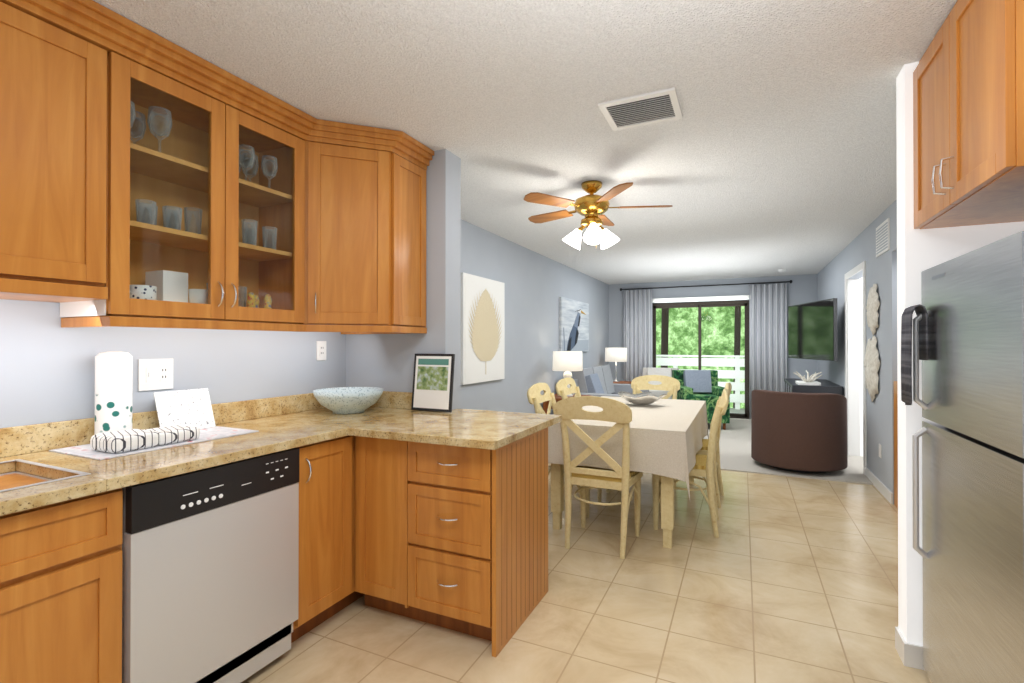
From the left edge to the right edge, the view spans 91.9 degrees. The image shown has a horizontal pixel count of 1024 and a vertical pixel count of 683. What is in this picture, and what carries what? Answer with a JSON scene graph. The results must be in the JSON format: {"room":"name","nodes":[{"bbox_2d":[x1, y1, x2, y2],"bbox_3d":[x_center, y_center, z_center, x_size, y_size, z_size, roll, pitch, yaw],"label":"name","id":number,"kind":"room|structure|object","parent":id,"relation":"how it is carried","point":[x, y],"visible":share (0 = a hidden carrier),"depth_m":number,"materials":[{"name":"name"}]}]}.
{"room":"kitchen and living room","nodes":[
{"label":"kitchen and living room","id":0,"kind":"room"},
{"bbox_2d":[0,219,608,427],"bbox_3d":[-0.492,0.103,4.599,0.120,2.440,11.120,0,0,25],"label":"wall","id":1,"kind":"structure","parent":0,"point":[47,368],"depth_m":2.62,"materials":[{"name":"grey paint"}]},
{"bbox_2d":[0,0,115,295],"bbox_3d":[-1.660,-0.620,1.562,0.326,0.855,0.507,0,0,25],"label":"upper cabinet","id":2,"kind":"object","parent":1,"relation":"attached to","point":[58,71],"depth_m":1.60,"materials":[{"name":"brown wood"}]},
{"bbox_2d":[138,358,172,390],"bbox_3d":[-1.551,0.143,2.163,0.018,0.135,0.140,0,0,25],"label":"outlet","id":3,"kind":"object","parent":1,"relation":"attached to","point":[155,374],"visible":1,"depth_m":2.16,"materials":[{"name":"white plastic"}]},
{"bbox_2d":[0,393,323,454],"bbox_3d":[-1.793,0.348,1.631,0.022,0.100,3.445,0,0,25],"label":"backsplash","id":4,"kind":"structure","parent":1,"relation":"attached to","point":[18,440],"depth_m":1.93,"materials":[{"name":"beige stone"}]},
{"bbox_2d":[244,124,391,331],"bbox_3d":[-1.050,-0.563,2.810,0.375,0.955,0.688,0,0,25],"label":"upper cabinet","id":5,"kind":"object","parent":1,"relation":"attached to","point":[272,160],"depth_m":2.47,"materials":[{"name":"brown wood"}]},
{"bbox_2d":[316,341,325,360],"bbox_3d":[-1.159,0.056,3.013,0.010,0.118,0.073,0,0,25],"label":"electrical outlet","id":6,"kind":"object","parent":1,"relation":"attached to","point":[320,350],"visible":1,"depth_m":3.00,"materials":[{"name":"white plastic"}]},
{"bbox_2d":[461,272,504,384],"bbox_3d":[-0.271,-0.115,4.883,0.036,1.020,0.860,0,0,25],"label":"picture","id":7,"kind":"object","parent":1,"relation":"attached to","point":[482,329],"visible":0.98,"depth_m":4.81,"materials":[{"name":"white paper"}]},
{"bbox_2d":[559,297,588,351],"bbox_3d":[0.965,-0.232,7.523,0.046,0.780,1.350,0,0,25],"label":"picture","id":8,"kind":"object","parent":1,"relation":"attached to","point":[573,325],"visible":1,"depth_m":7.39,"materials":[{"name":"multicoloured paper"}]},
{"bbox_2d":[346,149,460,409],"bbox_3d":[-0.696,0.096,3.121,0.760,2.440,0.170,0,0,25],"label":"wall","id":9,"kind":"structure","parent":0,"point":[385,362],"depth_m":2.97,"materials":[{"name":"grey paint"}]},
{"bbox_2d":[300,120,429,331],"bbox_3d":[-0.795,-0.564,2.691,0.326,0.955,0.688,0,0,25],"label":"upper cabinet","id":10,"kind":"object","parent":9,"relation":"attached to","point":[363,194],"depth_m":2.59,"materials":[{"name":"brown wood"}]},
{"bbox_2d":[370,391,423,410],"bbox_3d":[-0.729,0.355,3.024,0.729,0.100,0.022,0,0,25],"label":"backsplash","id":11,"kind":"structure","parent":9,"relation":"attached to","point":[388,398],"depth_m":3.00,"materials":[{"name":"beige stone"}]},
{"bbox_2d":[93,0,956,284],"bbox_3d":[1.660,-1.172,3.601,4.930,0.100,11.120,0,0,25],"label":"ceiling","id":12,"kind":"structure","parent":0,"point":[772,151],"depth_m":2.29,"materials":[{"name":"white paint"}]},
{"bbox_2d":[524,180,672,248],"bbox_3d":[0.579,-0.891,3.554,1.066,0.458,1.037,0,0,25],"label":"ceiling fan","id":13,"kind":"object","parent":12,"relation":"hanging from","point":[592,207],"visible":1,"depth_m":3.44,"materials":[{"name":"brown wood"}]},
{"bbox_2d":[598,87,682,130],"bbox_3d":[0.630,-1.121,2.410,0.350,0.013,0.310,0,0,25],"label":"ceiling vent","id":14,"kind":"object","parent":12,"relation":"in","point":[659,106],"visible":1,"depth_m":2.39,"materials":[{"name":"white metal"}]},
{"bbox_2d":[241,463,931,682],"bbox_3d":[0.445,1.360,1.965,4.100,0.100,7.150,0,0,25],"label":"floor","id":15,"kind":"structure","parent":0,"point":[782,579],"depth_m":2.41,"materials":[{"name":"beige tile"}]},
{"bbox_2d":[0,491,122,682],"bbox_3d":[-1.642,0.871,1.225,0.636,0.870,0.890,0,0,25],"label":"base cabinet","id":16,"kind":"object","parent":15,"relation":"on","point":[61,565],"depth_m":1.36,"materials":[{"name":"brown wood"}]},
{"bbox_2d":[0,419,347,518],"bbox_3d":[-1.645,0.414,1.187,0.666,0.035,2.765,0,0,25],"label":"countertop","id":17,"kind":"structure","parent":16,"relation":"on","point":[83,477],"depth_m":1.65,"materials":[{"name":"beige stone"}]},
{"bbox_2d":[0,467,63,490],"bbox_3d":[-1.613,0.513,1.246,0.420,0.187,0.700,0,0,25],"label":"sink","id":18,"kind":"object","parent":17,"relation":"in","point":[9,476],"depth_m":1.58,"materials":[{"name":"metal"}]},
{"bbox_2d":[94,351,132,434],"bbox_3d":[-1.561,0.219,1.940,0.116,0.360,0.116,0,0,25],"label":"paper towel","id":19,"kind":"object","parent":17,"relation":"on","point":[113,387],"visible":0.81,"depth_m":1.90,"materials":[{"name":"white paper"}]},
{"bbox_2d":[49,426,258,459],"bbox_3d":[-1.403,0.397,1.999,0.335,0.004,0.600,0,0,25],"label":"drying mat","id":20,"kind":"object","parent":17,"relation":"on","point":[206,434],"visible":0.57,"depth_m":1.86,"materials":[{"name":"white fabric"}]},
{"bbox_2d":[90,425,199,452],"bbox_3d":[-1.386,0.364,1.889,0.160,0.060,0.315,0,0,25],"label":"dish towel","id":21,"kind":"object","parent":20,"relation":"on","point":[121,441],"visible":1,"depth_m":1.81,"materials":[{"name":"white fabric"}]},
{"bbox_2d":[154,388,215,428],"bbox_3d":[-1.454,0.307,2.208,0.061,0.177,0.235,0,0,25],"label":"card","id":22,"kind":"object","parent":20,"relation":"on","point":[192,407],"visible":0.79,"depth_m":2.21,"materials":[{"name":"white paper"}]},
{"bbox_2d":[192,439,343,642],"bbox_3d":[-1.119,0.877,2.346,0.636,0.870,0.325,0,0,25],"label":"base cabinet","id":23,"kind":"object","parent":15,"relation":"on","point":[321,465],"depth_m":2.20,"materials":[{"name":"brown wood"}]},
{"bbox_2d":[122,448,298,682],"bbox_3d":[-1.298,0.876,1.903,0.634,0.868,0.622,0,0,25],"label":"dishwasher","id":24,"kind":"object","parent":23,"relation":"in","point":[210,570],"visible":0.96,"depth_m":1.72,"materials":[{"name":"silver metal"}]},
{"bbox_2d":[364,439,391,611],"bbox_3d":[-0.498,0.878,2.589,0.325,0.870,0.600,0,0,25],"label":"base cabinet","id":25,"kind":"object","parent":15,"relation":"on","point":[377,452],"depth_m":2.33,"materials":[{"name":"brown wood"}]},
{"bbox_2d":[388,431,547,656],"bbox_3d":[-0.174,0.877,2.440,0.523,0.870,0.607,0,0,25],"label":"base cabinet","id":26,"kind":"object","parent":15,"relation":"on","point":[438,518],"depth_m":2.20,"materials":[{"name":"brown wood"}]},
{"bbox_2d":[264,407,555,450],"bbox_3d":[-0.572,0.421,2.587,1.426,0.035,0.680,0,0,25],"label":"countertop","id":27,"kind":"structure","parent":26,"relation":"on","point":[476,430],"depth_m":2.40,"materials":[{"name":"beige stone"}]},
{"bbox_2d":[313,387,382,413],"bbox_3d":[-0.932,0.339,2.827,0.384,0.128,0.384,0,0,25],"label":"ceramic bowl","id":28,"kind":"object","parent":27,"relation":"on","point":[346,400],"visible":1,"depth_m":2.71,"materials":[{"name":"ceramic"}]},
{"bbox_2d":[411,354,454,411],"bbox_3d":[-0.459,0.236,2.871,0.270,0.330,0.048,0,0,25],"label":"framed picture","id":29,"kind":"object","parent":27,"relation":"on","point":[433,380],"visible":0.98,"depth_m":2.86,"materials":[{"name":"black"}]},
{"bbox_2d":[527,383,601,517],"bbox_3d":[0.440,0.831,3.982,0.501,0.983,0.490,0,0,24],"label":"chair","id":30,"kind":"object","parent":15,"relation":"on","point":[535,397],"visible":0.29,"depth_m":3.97,"materials":[{"name":"beige wood"}]},
{"bbox_2d":[556,378,609,492],"bbox_3d":[0.725,0.834,4.592,0.501,0.983,0.490,0,0,27],"label":"chair","id":31,"kind":"object","parent":15,"relation":"on","point":[563,390],"visible":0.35,"depth_m":4.60,"materials":[{"name":"beige wood"}]},
{"bbox_2d":[553,396,642,558],"bbox_3d":[0.584,0.827,3.237,0.490,0.983,0.501,0,0,25],"label":"end chair","id":32,"kind":"object","parent":15,"relation":"on","point":[623,479],"visible":0.96,"depth_m":3.09,"materials":[{"name":"beige wood"}]},
{"bbox_2d":[548,396,708,547],"bbox_3d":[0.994,0.939,4.056,1.054,0.764,1.884,0,0,25],"label":"dining table","id":33,"kind":"object","parent":15,"relation":"on","point":[667,436],"visible":0.62,"depth_m":3.26,"materials":[{"name":"fabric"}]},
{"bbox_2d":[618,391,666,405],"bbox_3d":[1.131,0.501,4.316,0.426,0.109,0.300,0,0,25],"label":"bowl","id":34,"kind":"object","parent":33,"relation":"on","point":[644,398],"visible":1,"depth_m":4.24,"materials":[{"name":"silver metal"}]},
{"bbox_2d":[631,375,679,398],"bbox_3d":[1.381,0.835,4.897,0.490,0.983,0.501,0,0,25],"label":"end chair","id":35,"kind":"object","parent":15,"relation":"on","point":[671,385],"visible":0.38,"depth_m":5.07,"materials":[{"name":"beige wood"}]},
{"bbox_2d":[652,389,728,537],"bbox_3d":[1.286,0.829,3.569,0.501,0.983,0.490,0,0,23],"label":"chair","id":36,"kind":"object","parent":15,"relation":"on","point":[703,467],"visible":0.75,"depth_m":3.35,"materials":[{"name":"beige wood"}]},
{"bbox_2d":[674,383,731,507],"bbox_3d":[1.572,0.832,4.182,0.501,0.983,0.490,0,0,27],"label":"chair","id":37,"kind":"object","parent":15,"relation":"on","point":[703,450],"visible":0.19,"depth_m":4.16,"materials":[{"name":"beige wood"}]},
{"bbox_2d":[894,381,897,507],"bbox_3d":[3.189,0.819,3.776,0.375,1.000,0.334,0,0,25],"label":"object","id":38,"kind":"object","parent":15,"relation":"on","point":[895,444],"visible":0.04,"depth_m":3.96,"materials":[{"name":"brown wood"}]},
{"bbox_2d":[901,231,1023,682],"bbox_3d":[1.732,0.517,1.419,0.822,1.580,0.760,0,0,25],"label":"fridge","id":39,"kind":"object","parent":15,"relation":"on","point":[968,335],"visible":1,"depth_m":1.50,"materials":[{"name":"grey metal"}]},
{"bbox_2d":[901,304,928,405],"bbox_3d":[1.520,0.052,1.871,0.056,0.378,0.113,0,0,25],"label":"towel","id":40,"kind":"object","parent":39,"relation":"hanging from","point":[921,321],"depth_m":1.86,"materials":[{"name":"black fabric"}]},
{"bbox_2d":[609,274,817,380],"bbox_3d":[4.052,0.123,8.548,4.780,2.440,0.120,0,0,25],"label":"wall","id":41,"kind":"structure","parent":0,"point":[801,289],"depth_m":8.73,"materials":[{"name":"grey paint"}]},
{"bbox_2d":[652,300,749,418],"bbox_3d":[3.350,0.316,8.874,1.666,2.058,0.080,0,0,25],"label":"window","id":42,"kind":"structure","parent":41,"relation":"in","point":[700,305],"depth_m":8.77,"materials":[{"name":"brown metal"}]},
{"bbox_2d":[651,295,750,302],"bbox_3d":[3.309,-0.755,8.792,1.730,0.070,0.067,0,0,25],"label":"blinds","id":43,"kind":"object","parent":42,"relation":"attached to","point":[712,298],"visible":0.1,"depth_m":8.74,"materials":[{"name":"white paint"}]},
{"bbox_2d":[620,280,792,290],"bbox_3d":[3.332,-0.981,8.760,2.844,0.060,0.108,0,0,25],"label":"curtain rod","id":44,"kind":"object","parent":41,"relation":"attached to","point":[790,281],"visible":1,"depth_m":8.66,"materials":[{"name":"black metal"}]},
{"bbox_2d":[623,289,652,380],"bbox_3d":[2.334,0.179,9.181,0.530,2.265,0.072,0,0,25],"label":"curtain","id":45,"kind":"object","parent":44,"relation":"hanging from","point":[638,335],"visible":0.58,"depth_m":9.18,"materials":[{"name":"grey fabric"}]},
{"bbox_2d":[749,283,786,418],"bbox_3d":[4.278,0.174,8.274,0.560,2.265,0.072,0,0,25],"label":"curtain","id":46,"kind":"object","parent":44,"relation":"hanging from","point":[767,336],"visible":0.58,"depth_m":8.27,"materials":[{"name":"grey fabric"}]},
{"bbox_2d":[703,418,872,484],"bbox_3d":[3.171,1.379,6.829,4.930,0.112,3.970,0,0,25],"label":"floor","id":47,"kind":"structure","parent":0,"point":[735,445],"depth_m":5.38,"materials":[{"name":"beige carpet"}]},
{"bbox_2d":[543,394,590,413],"bbox_3d":[0.705,1.009,6.287,0.500,0.620,0.500,0,0,25],"label":"end table","id":48,"kind":"object","parent":47,"relation":"on","point":[546,403],"visible":0.17,"depth_m":6.17,"materials":[{"name":"brown wood"}]},
{"bbox_2d":[553,351,582,396],"bbox_3d":[0.705,0.413,6.290,0.380,0.570,0.380,0,0,25],"label":"lamp","id":49,"kind":"object","parent":48,"relation":"on","point":[567,361],"visible":0.75,"depth_m":6.14,"materials":[{"name":"white fabric"}]},
{"bbox_2d":[558,365,648,396],"bbox_3d":[1.447,0.853,7.442,0.910,0.943,1.960,0,0,25],"label":"sofa","id":50,"kind":"object","parent":47,"relation":"on","point":[595,381],"visible":0.21,"depth_m":7.05,"materials":[{"name":"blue fabric"}]},
{"bbox_2d":[613,381,631,383],"bbox_3d":[1.829,1.021,8.697,0.500,0.620,0.500,0,0,25],"label":"end table","id":51,"kind":"object","parent":47,"relation":"on","point":[624,382],"visible":0.02,"depth_m":8.58,"materials":[{"name":"brown wood"}]},
{"bbox_2d":[605,348,626,381],"bbox_3d":[1.829,0.410,8.700,0.380,0.600,0.380,0,0,25],"label":"lamp","id":52,"kind":"object","parent":51,"relation":"on","point":[615,355],"visible":1,"depth_m":8.55,"materials":[{"name":"white fabric"}]},
{"bbox_2d":[643,367,678,398],"bbox_3d":[2.569,0.895,8.651,0.600,0.871,0.600,0,0,25],"label":"armchair","id":53,"kind":"object","parent":47,"relation":"on","point":[657,371],"visible":0.21,"depth_m":8.64,"materials":[{"name":"fabric"}]},
{"bbox_2d":[672,370,729,429],"bbox_3d":[2.946,0.891,7.780,0.680,0.871,0.720,0,0,5],"label":"armchair","id":54,"kind":"object","parent":47,"relation":"on","point":[701,385],"visible":0.58,"depth_m":7.79,"materials":[{"name":"green fabric"}]},
{"bbox_2d":[751,390,847,472],"bbox_3d":[3.015,0.913,5.232,0.880,0.800,0.880,0,0,37],"label":"barrel chair","id":55,"kind":"object","parent":47,"relation":"on","point":[799,432],"visible":1,"depth_m":4.86,"materials":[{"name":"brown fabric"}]},
{"bbox_2d":[784,378,842,394],"bbox_3d":[3.974,0.930,6.599,0.538,0.780,1.370,0,0,25],"label":"console","id":56,"kind":"object","parent":47,"relation":"on","point":[826,386],"visible":0.25,"depth_m":6.05,"materials":[{"name":"grey wood"}]},
{"bbox_2d":[793,370,821,385],"bbox_3d":[3.725,0.455,6.233,0.314,0.165,0.405,0,0,25],"label":"figurine","id":57,"kind":"object","parent":56,"relation":"on","point":[809,380],"visible":1,"depth_m":6.15,"materials":[{"name":"white ceramic"}]},
{"bbox_2d":[817,199,896,503],"bbox_3d":[4.174,0.104,4.751,1.350,2.440,6.900,0,0,25],"label":"wall","id":58,"kind":"structure","parent":0,"point":[881,271],"depth_m":4.52,"materials":[{"name":"grey paint"}]},
{"bbox_2d":[788,298,837,360],"bbox_3d":[3.929,-0.137,6.455,0.112,0.740,1.300,0,0,8],"label":"tv","id":59,"kind":"object","parent":58,"relation":"attached to","point":[812,330],"visible":1,"depth_m":6.30,"materials":[{"name":"black"}]},
{"bbox_2d":[844,261,866,474],"bbox_3d":[3.749,0.267,5.312,0.136,2.120,1.040,0,0,25],"label":"trim","id":60,"kind":"structure","parent":58,"relation":"attached to","point":[852,332],"depth_m":5.70,"materials":[{"name":"white paint"}]},
{"bbox_2d":[864,336,880,401],"bbox_3d":[3.334,0.258,4.612,0.052,0.615,0.566,0,0,25],"label":"decor","id":61,"kind":"object","parent":58,"relation":"attached to","point":[872,363],"visible":1,"depth_m":4.50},
{"bbox_2d":[866,284,879,335],"bbox_3d":[3.307,-0.286,4.558,0.052,0.473,0.435,0,0,25],"label":"decor","id":62,"kind":"object","parent":58,"relation":"attached to","point":[872,306],"visible":1,"depth_m":4.47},
{"bbox_2d":[865,467,892,503],"bbox_3d":[3.280,1.278,4.439,0.012,0.090,0.930,0,0,25],"label":"baseboard","id":63,"kind":"structure","parent":58,"relation":"attached to","point":[876,482],"depth_m":4.36,"materials":[{"name":"white paint"}]},
{"bbox_2d":[879,444,881,457],"bbox_3d":[3.248,0.965,4.368,0.007,0.115,0.072,0,0,25],"label":"electrical outlet","id":64,"kind":"object","parent":58,"relation":"attached to","point":[880,452],"visible":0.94,"depth_m":4.34,"materials":[{"name":"white plastic"}]},
{"bbox_2d":[876,218,889,256],"bbox_3d":[3.192,-0.888,4.265,0.013,0.260,0.420,0,0,25],"label":"air vent","id":65,"kind":"object","parent":58,"relation":"in","point":[882,237],"visible":1,"depth_m":4.22,"materials":[{"name":"white metal"}]},
{"bbox_2d":[896,62,1023,645],"bbox_3d":[1.988,0.090,1.897,0.800,2.440,0.120,0,0,25],"label":"wall","id":66,"kind":"structure","parent":0,"point":[919,251],"depth_m":2.01,"materials":[{"name":"white paint"}]},
{"bbox_2d":[895,627,903,651],"bbox_3d":[1.857,1.265,2.025,0.472,0.090,0.012,0,0,25],"label":"baseboard","id":67,"kind":"structure","parent":66,"relation":"attached to","point":[898,633],"depth_m":2.09,"materials":[{"name":"white paint"}]},
{"bbox_2d":[899,637,924,669],"bbox_3d":[1.955,1.264,1.834,0.812,0.090,0.012,0,0,25],"label":"baseboard","id":68,"kind":"structure","parent":66,"relation":"attached to","point":[910,655],"depth_m":1.99,"materials":[{"name":"white paint"}]},
{"label":"outside","id":69,"kind":"structure","parent":0,"visible":0},
{"bbox_2d":[656,306,744,407],"bbox_3d":[5.282,-1.137,12.516,17.000,11.004,0.960,0,0,25],"label":"trees","id":70,"kind":"object","parent":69,"point":[666,338],"depth_m":13.01,"materials":[{"name":"green plant"}]},
{"bbox_3d":[1.539,0.079,-0.155,0.120,2.440,4.220,0,0,25],"label":"wall","id":71,"kind":"structure","parent":0,"visible":0},
{"bbox_2d":[913,0,1023,228],"bbox_3d":[1.788,-0.791,1.493,0.810,0.677,0.780,0,0,25],"label":"upper cabinet","id":72,"kind":"object","parent":71,"relation":"attached to","point":[968,121],"visible":1,"depth_m":1.55,"materials":[{"name":"brown wood"}]},
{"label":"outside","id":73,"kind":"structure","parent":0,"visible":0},
{"bbox_2d":[730,408,744,413],"bbox_3d":[4.365,1.417,9.389,4.930,0.100,1.680,0,0,25],"label":"floor","id":74,"kind":"structure","parent":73,"point":[734,410],"depth_m":9.83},
{"bbox_2d":[656,355,744,409],"bbox_3d":[4.556,0.826,10.003,5.000,1.090,0.150,0,0,25],"label":"railing","id":75,"kind":"object","parent":74,"relation":"on","point":[736,363],"depth_m":10.06,"materials":[{"name":"white paint"}]}
]}

